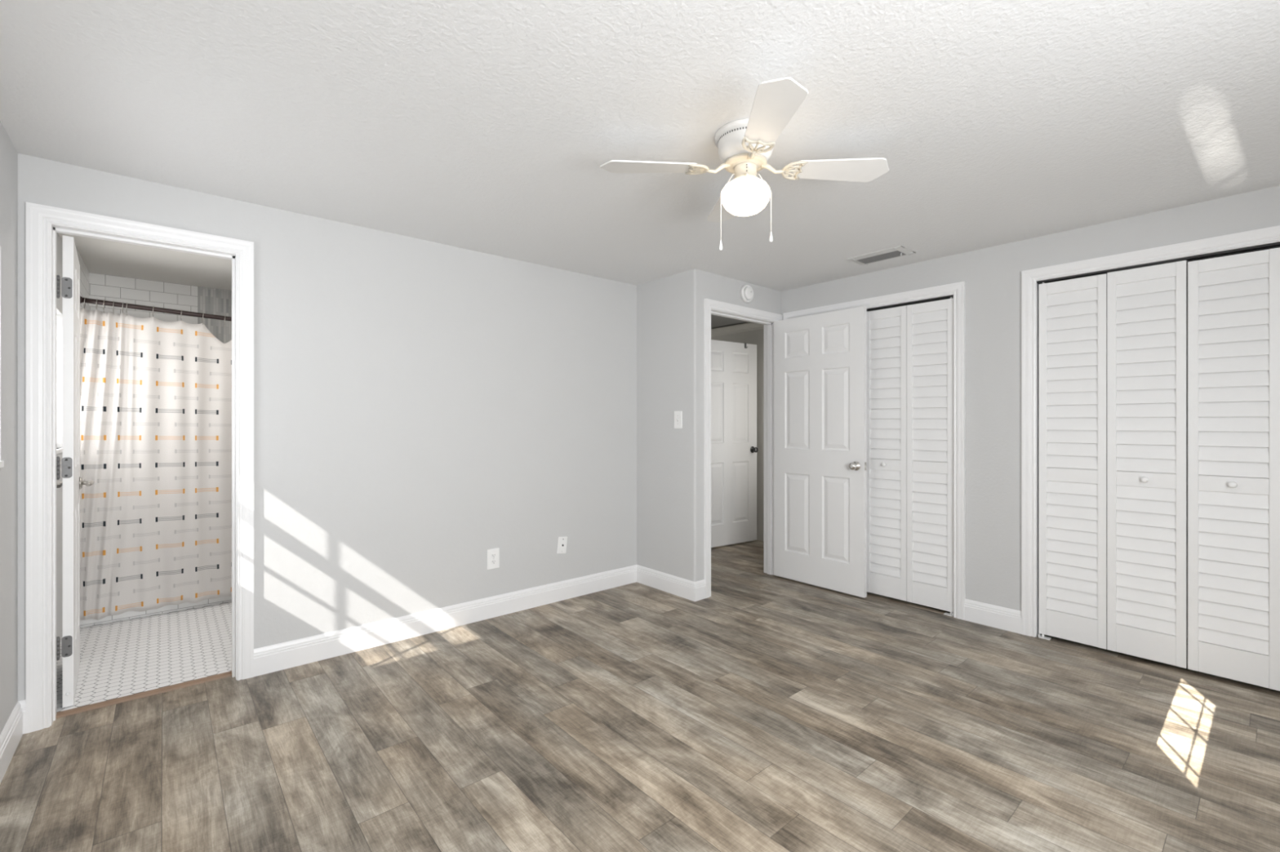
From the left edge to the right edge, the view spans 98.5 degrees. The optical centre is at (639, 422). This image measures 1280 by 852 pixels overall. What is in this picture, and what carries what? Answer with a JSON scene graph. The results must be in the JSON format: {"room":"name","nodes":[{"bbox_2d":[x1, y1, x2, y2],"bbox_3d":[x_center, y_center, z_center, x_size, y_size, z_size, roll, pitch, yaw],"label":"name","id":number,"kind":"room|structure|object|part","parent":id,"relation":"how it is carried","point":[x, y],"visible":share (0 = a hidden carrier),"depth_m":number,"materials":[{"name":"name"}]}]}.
{"room":"empty bedroom","nodes":[
{"label":"empty bedroom","id":0,"kind":"room"},
{"bbox_2d":[0,121,62,733],"bbox_3d":[-1.869,0.082,1.326,0.220,2.300,6.550,0,0,-41],"label":"wall","id":1,"kind":"structure","parent":0,"point":[8,153],"depth_m":2.08,"materials":[{"name":"paint"}]},
{"bbox_2d":[0,460,4,467],"bbox_3d":[-2.044,-0.230,1.601,0.138,0.797,0.854,0,0,-41],"label":"window","id":2,"kind":"structure","parent":1,"relation":"in","point":[2,463],"depth_m":1.95,"materials":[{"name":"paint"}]},
{"bbox_2d":[0,699,26,784],"bbox_3d":[-1.079,1.167,0.597,0.024,0.130,4.214,0,0,-41],"label":"baseboard","id":3,"kind":"structure","parent":1,"relation":"attached to","point":[15,727],"depth_m":2.04,"materials":[{"name":"paint"}]},
{"bbox_2d":[75,246,88,311],"bbox_3d":[-3.597,0.097,3.533,0.048,2.270,0.850,0,0,-41],"label":"wall","id":4,"kind":"structure","parent":0,"point":[84,273],"depth_m":3.55,"materials":[{"name":"paint"}]},
{"bbox_2d":[80,296,231,321],"bbox_3d":[-2.737,-0.702,3.767,1.561,0.117,0.060,0,0,-41],"label":"shower curtain rod","id":5,"kind":"object","parent":4,"relation":"attached to","point":[87,300],"visible":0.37,"depth_m":3.48,"materials":[{"name":"brown metal"}]},
{"bbox_2d":[80,297,231,620],"bbox_3d":[-2.919,0.213,3.591,1.068,1.922,0.074,0,0,-41],"label":"shower curtain","id":6,"kind":"object","parent":5,"relation":"hanging from","point":[156,394],"visible":0.73,"depth_m":3.46,"materials":[{"name":"fabric"}]},
{"bbox_2d":[88,272,231,343],"bbox_3d":[-3.209,0.097,4.375,1.640,2.270,0.083,0,0,-41],"label":"wall","id":7,"kind":"structure","parent":0,"point":[175,296],"depth_m":4.07,"materials":[{"name":"tile"}]},
{"bbox_2d":[17,153,636,701],"bbox_3d":[-1.238,0.082,3.322,3.343,2.300,0.120,0,0,-41],"label":"wall","id":8,"kind":"structure","parent":0,"point":[423,408],"depth_m":3.15,"materials":[{"name":"paint"}]},
{"bbox_2d":[56,235,93,707],"bbox_3d":[-2.654,0.208,2.577,0.139,2.016,0.612,0,0,-44],"label":"door","id":9,"kind":"structure","parent":8,"relation":"in","point":[72,483],"depth_m":2.37,"materials":[{"name":"paint"}]},
{"bbox_3d":[-2.825,0.301,2.676,0.123,0.026,0.026,0,0,45],"label":"lever","id":10,"kind":"part","parent":9,"relation":"part of","materials":[{"name":"silver metal"}]},
{"bbox_3d":[-2.799,0.302,2.778,0.034,0.064,0.064,0,0,-44],"label":"lever handle","id":11,"kind":"part","parent":9,"relation":"part of","materials":[{"name":"silver metal"}]},
{"bbox_3d":[-2.745,0.301,2.753,0.026,0.026,0.123,0,0,-42],"label":"lever","id":12,"kind":"part","parent":9,"relation":"part of","materials":[{"name":"silver metal"}]},
{"bbox_2d":[26,202,253,733],"bbox_3d":[-2.199,0.178,2.483,0.744,2.108,0.142,0,0,-41],"label":"door frame","id":13,"kind":"structure","parent":8,"relation":"attached to","point":[39,217],"depth_m":2.28,"materials":[{"name":"paint"}]},
{"bbox_2d":[253,564,706,676],"bbox_3d":[-0.711,1.167,3.279,2.550,0.130,0.635,0,0,-41],"label":"baseboard","id":14,"kind":"structure","parent":8,"relation":"attached to","point":[287,655],"depth_m":3.32,"materials":[{"name":"paint"}]},
{"bbox_2d":[487,547,499,569],"bbox_3d":[-0.930,0.863,3.503,0.082,0.126,0.009,0,0,-41],"label":"power outlet","id":15,"kind":"object","parent":8,"relation":"attached to","point":[493,555],"visible":1,"depth_m":3.50,"materials":[{"name":"white plastic"}]},
{"bbox_2d":[491,559,496,564],"bbox_3d":[-0.928,0.882,3.501,0.033,0.029,0.003,0,0,-41],"label":"receptacle","id":16,"kind":"object","parent":15,"relation":"attached to","point":[493,561],"depth_m":3.50,"materials":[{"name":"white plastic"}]},
{"bbox_2d":[491,553,496,558],"bbox_3d":[-0.928,0.844,3.501,0.033,0.029,0.003,0,0,-41],"label":"receptacle","id":17,"kind":"object","parent":15,"relation":"attached to","point":[493,555],"depth_m":3.50,"materials":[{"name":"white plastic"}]},
{"bbox_2d":[556,537,567,553],"bbox_3d":[-0.537,0.852,3.838,0.084,0.122,0.016,0,0,-41],"label":"cable plate","id":18,"kind":"object","parent":8,"relation":"attached to","point":[562,545],"visible":1,"depth_m":3.84,"materials":[{"name":"white plastic"}]},
{"bbox_2d":[0,0,1279,328],"bbox_3d":[0.307,-1.103,3.119,5.858,0.130,6.620,0,0,-41],"label":"ceiling","id":19,"kind":"structure","parent":0,"point":[488,126],"depth_m":1.92,"materials":[{"name":"white paint"}]},
{"bbox_2d":[600,76,888,250],"bbox_3d":[0.391,-0.851,2.046,0.797,0.434,0.797,0,0,43],"label":"ceiling fan","id":20,"kind":"object","parent":19,"relation":"hanging from","point":[745,146],"visible":1,"depth_m":1.99,"materials":[{"name":"metal"}]},
{"bbox_3d":[0.030,-0.943,2.035,0.353,0.028,0.143,0,0,-2],"label":"blade","id":21,"kind":"part","parent":20,"relation":"part of","materials":[{"name":"white wood"}]},
{"bbox_3d":[0.380,-0.943,2.407,0.143,0.028,0.353,0,0,-2],"label":"blade","id":22,"kind":"part","parent":20,"relation":"part of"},
{"bbox_3d":[0.322,-0.795,2.030,0.054,0.249,0.004,0,0,-7],"label":"pull chain","id":23,"kind":"part","parent":20,"relation":"part of","materials":[{"name":"metal"}]},
{"bbox_3d":[0.391,-0.835,2.046,0.180,0.134,0.180,0,0,-2],"label":"glass globe","id":24,"kind":"part","parent":20,"relation":"part of","materials":[{"name":"white glass"}]},
{"bbox_3d":[0.460,-0.811,2.034,0.051,0.217,0.007,0,0,-2],"label":"pull chain","id":25,"kind":"part","parent":20,"relation":"part of","materials":[{"name":"white metal"}]},
{"bbox_3d":[0.402,-0.943,1.685,0.143,0.028,0.353,0,0,-2],"label":"blade","id":26,"kind":"part","parent":20,"relation":"part of","materials":[{"name":"white wood"}]},
{"bbox_3d":[0.752,-0.943,2.057,0.353,0.028,0.143,0,0,-2],"label":"blade","id":27,"kind":"part","parent":20,"relation":"part of","materials":[{"name":"white wood"}]},
{"bbox_2d":[846,245,915,265],"bbox_3d":[1.537,-1.055,3.524,0.208,0.026,0.350,0,0,-41],"label":"ceiling vent","id":28,"kind":"object","parent":19,"relation":"in","point":[897,251],"visible":1,"depth_m":3.49,"materials":[{"name":"metal"}]},
{"bbox_2d":[0,540,1279,851],"bbox_3d":[0.304,1.276,2.938,6.100,0.112,6.550,0,0,-41],"label":"floor","id":29,"kind":"structure","parent":0,"point":[764,713],"depth_m":2.14,"materials":[{"name":"brown wood"}]},
{"bbox_2d":[56,671,231,718],"bbox_3d":[-2.218,1.225,2.505,0.608,0.014,0.032,0,0,-41],"label":"threshold","id":30,"kind":"object","parent":29,"relation":"on","point":[104,704],"visible":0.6,"depth_m":2.48,"materials":[{"name":"brown wood"}]},
{"bbox_2d":[80,595,231,627],"bbox_3d":[-2.984,1.017,4.054,1.556,0.430,0.699,0,0,-41],"label":"bathtub","id":31,"kind":"object","parent":29,"relation":"on","point":[169,608],"visible":0.02,"depth_m":3.51,"materials":[{"name":"ceramic"}]},
{"bbox_2d":[636,269,710,582],"bbox_3d":[0.237,0.082,4.108,0.157,2.300,0.619,0,0,-41],"label":"wall","id":32,"kind":"structure","parent":0,"point":[670,310],"depth_m":4.00,"materials":[{"name":"paint"}]},
{"bbox_2d":[674,411,682,428],"bbox_3d":[0.268,-0.022,3.938,0.018,0.125,0.080,0,0,-41],"label":"light switch","id":33,"kind":"object","parent":32,"relation":"attached to","point":[677,415],"visible":1,"depth_m":3.93,"materials":[{"name":"white plastic"}]},
{"bbox_2d":[711,328,763,541],"bbox_3d":[1.033,0.082,6.087,0.080,2.300,2.335,0,0,-41],"label":"wall","id":34,"kind":"structure","parent":0,"point":[755,336],"depth_m":5.78,"materials":[{"name":"paint"}]},
{"bbox_2d":[711,322,763,337],"bbox_3d":[1.013,-1.018,6.004,0.060,0.075,2.235,0,0,-41],"label":"trim","id":35,"kind":"structure","parent":34,"relation":"attached to","point":[748,326],"depth_m":5.96,"materials":[{"name":"paint"}]},
{"bbox_2d":[710,272,781,314],"bbox_3d":[0.829,0.082,4.290,0.978,2.300,0.120,0,0,-41],"label":"wall","id":36,"kind":"structure","parent":0,"point":[722,289],"depth_m":4.15,"materials":[{"name":"paint"}]},
{"bbox_2d":[740,284,753,302],"bbox_3d":[0.816,-0.977,4.169,0.134,0.134,0.046,0,0,-41],"label":"smoke detector","id":37,"kind":"object","parent":36,"relation":"attached to","point":[746,291],"visible":1,"depth_m":4.15,"materials":[{"name":"white plastic"}]},
{"bbox_2d":[781,185,1279,611],"bbox_3d":[2.401,0.082,3.126,0.120,2.300,3.695,0,0,-41],"label":"wall","id":38,"kind":"structure","parent":0,"point":[991,276],"depth_m":3.31,"materials":[{"name":"paint"}]},
{"bbox_2d":[773,306,866,598],"bbox_3d":[1.321,0.204,4.138,0.137,2.032,0.785,0,0,-40],"label":"door","id":39,"kind":"structure","parent":38,"relation":"in","point":[820,360],"depth_m":4.09,"materials":[{"name":"paint"}]},
{"bbox_3d":[1.499,0.304,3.869,0.064,0.066,0.066,0,0,-40],"label":"knob","id":40,"kind":"part","parent":39,"relation":"part of","materials":[{"name":"silver metal"}]},
{"bbox_2d":[704,281,964,620],"bbox_3d":[1.244,0.174,3.760,1.042,2.116,1.499,0,0,-41],"label":"door frame","id":41,"kind":"structure","parent":38,"relation":"attached to","point":[957,289],"depth_m":3.88,"materials":[{"name":"paint"}]},
{"bbox_2d":[866,297,953,616],"bbox_3d":[1.810,0.208,3.743,0.061,2.047,0.589,0,0,-41],"label":"door","id":42,"kind":"structure","parent":38,"relation":"in","point":[910,348],"depth_m":3.72,"materials":[{"name":"paint"}]},
{"bbox_3d":[1.721,0.207,3.862,0.028,2.008,0.293,0,0,-41],"label":"frame","id":43,"kind":"part","parent":42,"relation":"part of","materials":[{"name":"paint"}]},
{"bbox_3d":[1.914,0.207,3.638,0.028,2.008,0.293,0,0,-41],"label":"frame","id":44,"kind":"part","parent":42,"relation":"part of","materials":[{"name":"paint"}]},
{"bbox_2d":[866,295,953,311],"bbox_3d":[1.622,-0.811,3.975,0.030,0.010,1.192,0,0,-41],"label":"closet track","id":45,"kind":"object","parent":38,"relation":"attached to","point":[948,296],"visible":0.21,"depth_m":3.72,"materials":[{"name":"metal"}]},
{"bbox_2d":[964,599,1021,634],"bbox_3d":[2.131,1.167,3.335,0.016,0.130,0.304,0,0,-41],"label":"baseboard","id":46,"kind":"structure","parent":38,"relation":"attached to","point":[981,613],"depth_m":3.33,"materials":[{"name":"paint"}]},
{"bbox_2d":[1038,260,1186,668],"bbox_3d":[2.496,0.208,2.949,0.061,2.047,0.606,0,0,-41],"label":"door","id":47,"kind":"structure","parent":38,"relation":"in","point":[1113,345],"depth_m":2.92,"materials":[{"name":"paint"}]},
{"bbox_3d":[2.404,0.206,3.070,0.028,2.009,0.301,0,0,-41],"label":"frame","id":48,"kind":"part","parent":47,"relation":"part of","materials":[{"name":"paint"}]},
{"bbox_3d":[2.584,0.290,2.823,0.029,0.031,0.031,0,0,-41],"label":"knob","id":49,"kind":"part","parent":47,"relation":"part of","materials":[{"name":"white plastic"}]},
{"bbox_3d":[2.603,0.204,2.840,0.028,2.013,0.301,0,0,-41],"label":"frame","id":50,"kind":"part","parent":47,"relation":"part of","materials":[{"name":"paint"}]},
{"bbox_2d":[1021,225,1279,637],"bbox_3d":[2.720,0.174,2.743,0.138,2.116,1.363,0,0,-41],"label":"door frame","id":51,"kind":"structure","parent":38,"relation":"attached to","point":[1028,277],"depth_m":3.18,"materials":[{"name":"paint"}]},
{"bbox_2d":[1036,242,1279,284],"bbox_3d":[2.700,-0.811,2.725,0.030,0.010,1.225,0,0,-41],"label":"closet track","id":52,"kind":"object","parent":38,"relation":"attached to","point":[1276,244],"visible":1,"depth_m":2.77,"materials":[{"name":"metal"}]},
{"bbox_2d":[1187,247,1279,691],"bbox_3d":[2.895,0.208,2.487,0.061,2.047,0.606,0,0,-41],"label":"door","id":53,"kind":"structure","parent":38,"relation":"in","point":[1233,300],"depth_m":2.60,"materials":[{"name":"paint"}]},
{"bbox_3d":[2.784,0.290,2.591,0.029,0.031,0.031,0,0,-41],"label":"knob","id":54,"kind":"part","parent":53,"relation":"part of","materials":[{"name":"white plastic"}]},
{"bbox_2d":[1186,247,1278,635],"bbox_3d":[2.513,0.082,3.570,0.630,2.300,3.151,0,0,-41],"label":"wall","id":55,"kind":"structure","parent":0,"point":[1276,247],"depth_m":3.20,"materials":[{"name":"grey paint"}]},
{"bbox_3d":[0.193,0.082,4.872,1.060,2.300,0.356,0,0,-41],"label":"wall","id":56,"kind":"structure","parent":0,"visible":0},
{"bbox_2d":[711,339,758,547],"bbox_3d":[0.888,0.201,5.500,0.810,2.035,0.104,0,0,-34],"label":"door","id":57,"kind":"structure","parent":56,"relation":"in","point":[734,449],"depth_m":5.55,"materials":[{"name":"paint"}]},
{"bbox_3d":[1.180,0.277,5.675,0.066,0.066,0.064,0,0,-34],"label":"knob","id":58,"kind":"part","parent":57,"relation":"part of","materials":[{"name":"black metal"}]}
]}

